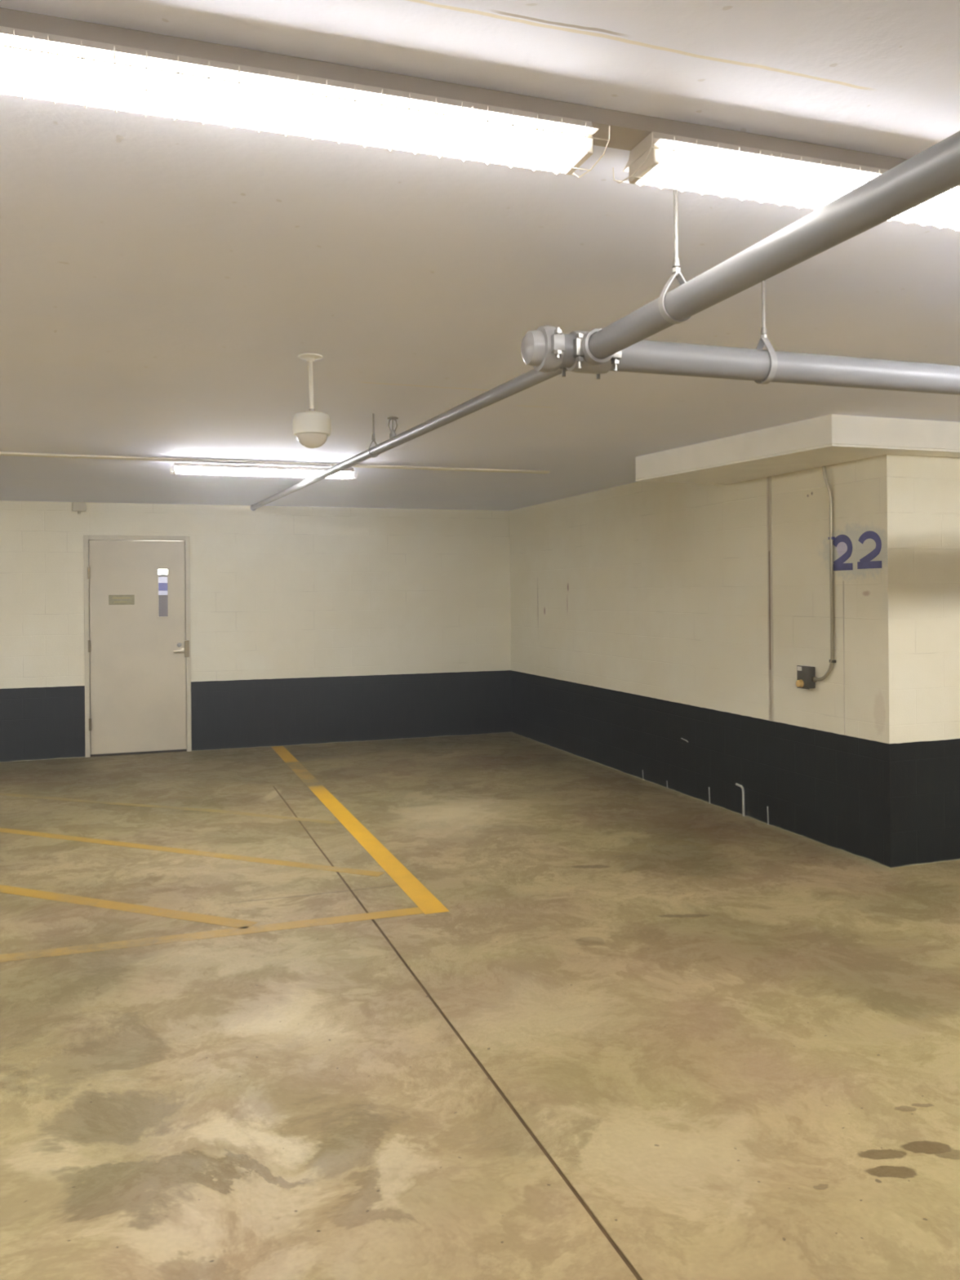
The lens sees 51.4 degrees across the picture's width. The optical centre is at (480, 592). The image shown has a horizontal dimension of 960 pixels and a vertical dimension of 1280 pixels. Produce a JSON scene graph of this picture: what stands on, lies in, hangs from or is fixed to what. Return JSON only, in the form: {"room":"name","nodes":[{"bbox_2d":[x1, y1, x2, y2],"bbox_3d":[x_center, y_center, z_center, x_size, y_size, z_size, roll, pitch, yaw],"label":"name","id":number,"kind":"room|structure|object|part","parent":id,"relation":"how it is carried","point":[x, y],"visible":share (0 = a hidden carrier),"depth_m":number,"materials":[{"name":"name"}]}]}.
{"room":"parking garage","nodes":[
{"label":"parking garage","id":0,"kind":"room"},
{"bbox_2d":[0,500,511,762],"bbox_3d":[-4.889,0.376,9.504,11.412,2.491,0.200,0,0,-19],"label":"wall","id":1,"kind":"structure","parent":0,"point":[309,625],"depth_m":10.42,"materials":[{"name":"beige paint"}]},
{"bbox_2d":[71,502,85,514],"bbox_3d":[-3.906,-0.820,9.721,0.120,0.114,0.045,0,0,-19],"label":"wall fitting","id":2,"kind":"object","parent":1,"relation":"attached to","point":[78,507],"visible":1,"depth_m":9.70,"materials":[{"name":"beige plastic"}]},
{"bbox_2d":[83,534,191,757],"bbox_3d":[-3.405,0.523,9.944,0.998,2.170,0.162,0,0,-19],"label":"door","id":3,"kind":"structure","parent":1,"relation":"in","point":[137,658],"depth_m":9.92,"materials":[{"name":"beige paint"}]},
{"bbox_3d":[-3.545,0.075,9.871,0.239,0.098,0.004,0,0,-19],"label":"sign plate","id":4,"kind":"part","parent":3,"relation":"part of","materials":[{"name":"beige plastic"}]},
{"bbox_3d":[-3.176,0.007,10.000,0.116,0.502,0.009,0,0,-19],"label":"pane trim","id":5,"kind":"part","parent":3,"relation":"part of","materials":[{"name":"beige paint"}]},
{"bbox_3d":[-3.184,0.007,10.021,0.092,0.478,0.006,0,0,-19],"label":"glass pane","id":6,"kind":"part","parent":3,"relation":"part of","materials":[{"name":"white"}]},
{"bbox_3d":[-3.016,0.590,10.024,0.119,0.056,0.058,0,0,-19],"label":"lever handle","id":7,"kind":"part","parent":3,"relation":"part of","materials":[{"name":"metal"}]},
{"bbox_2d":[0,732,959,1279],"bbox_3d":[1.079,1.657,2.266,17.900,0.201,20.984,0,0,-19],"label":"floor","id":8,"kind":"structure","parent":0,"point":[509,1006],"depth_m":3.60,"materials":[{"name":"concrete"}]},
{"bbox_2d":[735,782,745,816],"bbox_3d":[1.822,1.450,6.979,0.016,0.215,0.096,0,0,-19],"label":"stub","id":9,"kind":"object","parent":8,"relation":"on","point":[736,784],"visible":1,"depth_m":6.94,"materials":[{"name":"grey plastic"}]},
{"bbox_2d":[0,0,959,511],"bbox_3d":[1.054,-1.058,2.269,17.900,0.250,20.984,0,0,-19],"label":"ceiling","id":10,"kind":"structure","parent":0,"point":[165,282],"depth_m":2.78,"materials":[{"name":"paint"}]},
{"bbox_2d":[0,452,550,473],"bbox_3d":[-4.205,-0.874,5.973,10.000,0.012,0.088,0,0,-19],"label":"channel","id":11,"kind":"object","parent":10,"relation":"attached to","point":[11,454],"visible":1,"depth_m":6.87,"materials":[{"name":"beige metal"}]},
{"bbox_2d":[169,462,357,479],"bbox_3d":[-1.485,-0.837,6.920,1.262,0.072,0.166,0,0,-19],"label":"strip light","id":12,"kind":"object","parent":11,"relation":"attached to","point":[198,468],"visible":0.94,"depth_m":6.85,"materials":[{"name":"white plastic"}]},
{"bbox_2d":[292,353,331,448],"bbox_3d":[-0.653,-0.737,3.872,0.147,0.357,0.147,0,0,-19],"label":"dome camera","id":13,"kind":"object","parent":10,"relation":"attached to","point":[312,428],"visible":1,"depth_m":3.83,"materials":[{"name":"white plastic"}]},
{"bbox_3d":[-0.658,-0.905,3.871,0.094,0.020,0.094,0,0,-19],"label":"ceiling plate","id":14,"kind":"part","parent":13,"relation":"part of","materials":[{"name":"white plastic"}]},
{"bbox_3d":[-0.655,-0.798,3.871,0.021,0.204,0.017,0,0,-19],"label":"hanging rod","id":15,"kind":"part","parent":13,"relation":"part of","materials":[{"name":"white plastic"}]},
{"bbox_2d":[0,7,907,169],"bbox_3d":[1.064,-0.918,2.243,17.500,0.030,0.088,0,0,-19],"label":"channel","id":16,"kind":"object","parent":10,"relation":"attached to","point":[628,130],"visible":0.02,"depth_m":1.81,"materials":[{"name":"grey metal"}]},
{"bbox_2d":[0,26,610,177],"bbox_3d":[-0.379,-0.854,1.741,1.262,0.072,0.166,0,0,-19],"label":"strip light","id":17,"kind":"object","parent":16,"relation":"attached to","point":[54,68],"visible":1,"depth_m":1.73,"materials":[{"name":"white plastic"}]},
{"bbox_2d":[612,131,959,231],"bbox_3d":[0.896,-0.865,2.185,1.262,0.072,0.166,0,0,-19],"label":"strip light","id":18,"kind":"object","parent":16,"relation":"attached to","point":[689,164],"visible":0.8,"depth_m":2.05,"materials":[{"name":"white plastic"}]},
{"bbox_2d":[249,130,959,511],"bbox_3d":[4.848,-0.782,3.498,9.491,0.371,17.413,0,0,-19],"label":"pipe","id":19,"kind":"object","parent":10,"relation":"hanging from","point":[620,345],"visible":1,"depth_m":2.62,"materials":[{"name":"metal"}]},
{"bbox_3d":[-0.545,-0.843,5.108,0.010,0.144,0.009,0,0,-19],"label":"threaded rod","id":20,"kind":"part","parent":19,"relation":"part of","materials":[{"name":"grey metal"}]},
{"bbox_3d":[0.445,-0.822,2.266,0.010,0.210,0.009,0,0,-19],"label":"threaded rod","id":21,"kind":"part","parent":19,"relation":"part of","materials":[{"name":"silver metal"}]},
{"bbox_3d":[0.823,-0.829,2.897,0.010,0.201,0.009,0,0,-19],"label":"threaded rod","id":22,"kind":"part","parent":19,"relation":"part of","materials":[{"name":"silver metal"}]},
{"bbox_2d":[509,454,890,867],"bbox_3d":[1.411,0.317,8.446,0.208,2.491,5.941,0,0,-19],"label":"wall","id":23,"kind":"structure","parent":0,"point":[660,632],"depth_m":7.15,"materials":[{"name":"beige paint"}]},
{"bbox_2d":[795,665,817,688],"bbox_3d":[2.037,0.531,6.243,0.085,0.143,0.132,0,0,-19],"label":"junction box","id":24,"kind":"object","parent":23,"relation":"attached to","point":[806,674],"visible":1,"depth_m":6.22,"materials":[{"name":"grey plastic"}]},
{"bbox_3d":[2.003,0.572,6.256,0.030,0.052,0.052,0,0,-19],"label":"round knob","id":25,"kind":"part","parent":24,"relation":"part of","materials":[{"name":"yellow plastic"}]},
{"bbox_3d":[2.023,0.532,6.247,0.006,0.143,0.116,0,0,-19],"label":"plate","id":26,"kind":"part","parent":24,"relation":"part of","materials":[{"name":"black metal"}]},
{"bbox_2d":[814,466,836,681],"bbox_3d":[2.091,-0.108,6.113,0.050,1.317,0.198,0,0,-19],"label":"conduit","id":27,"kind":"object","parent":23,"relation":"attached to","point":[831,538],"visible":1,"depth_m":6.03,"materials":[{"name":"metal"}]},
{"bbox_2d":[886,454,959,868],"bbox_3d":[5.328,0.279,6.771,6.488,2.491,0.200,0,0,-19],"label":"wall","id":28,"kind":"structure","parent":0,"point":[923,492],"depth_m":5.69,"materials":[{"name":"beige paint"}]},
{"bbox_2d":[635,414,959,484],"bbox_3d":[4.764,-0.878,7.226,7.234,0.165,1.812,0,0,-19],"label":"soffit","id":29,"kind":"object","parent":28,"relation":"attached to","point":[830,439],"depth_m":5.63,"materials":[{"name":"beige paint"}]}
]}

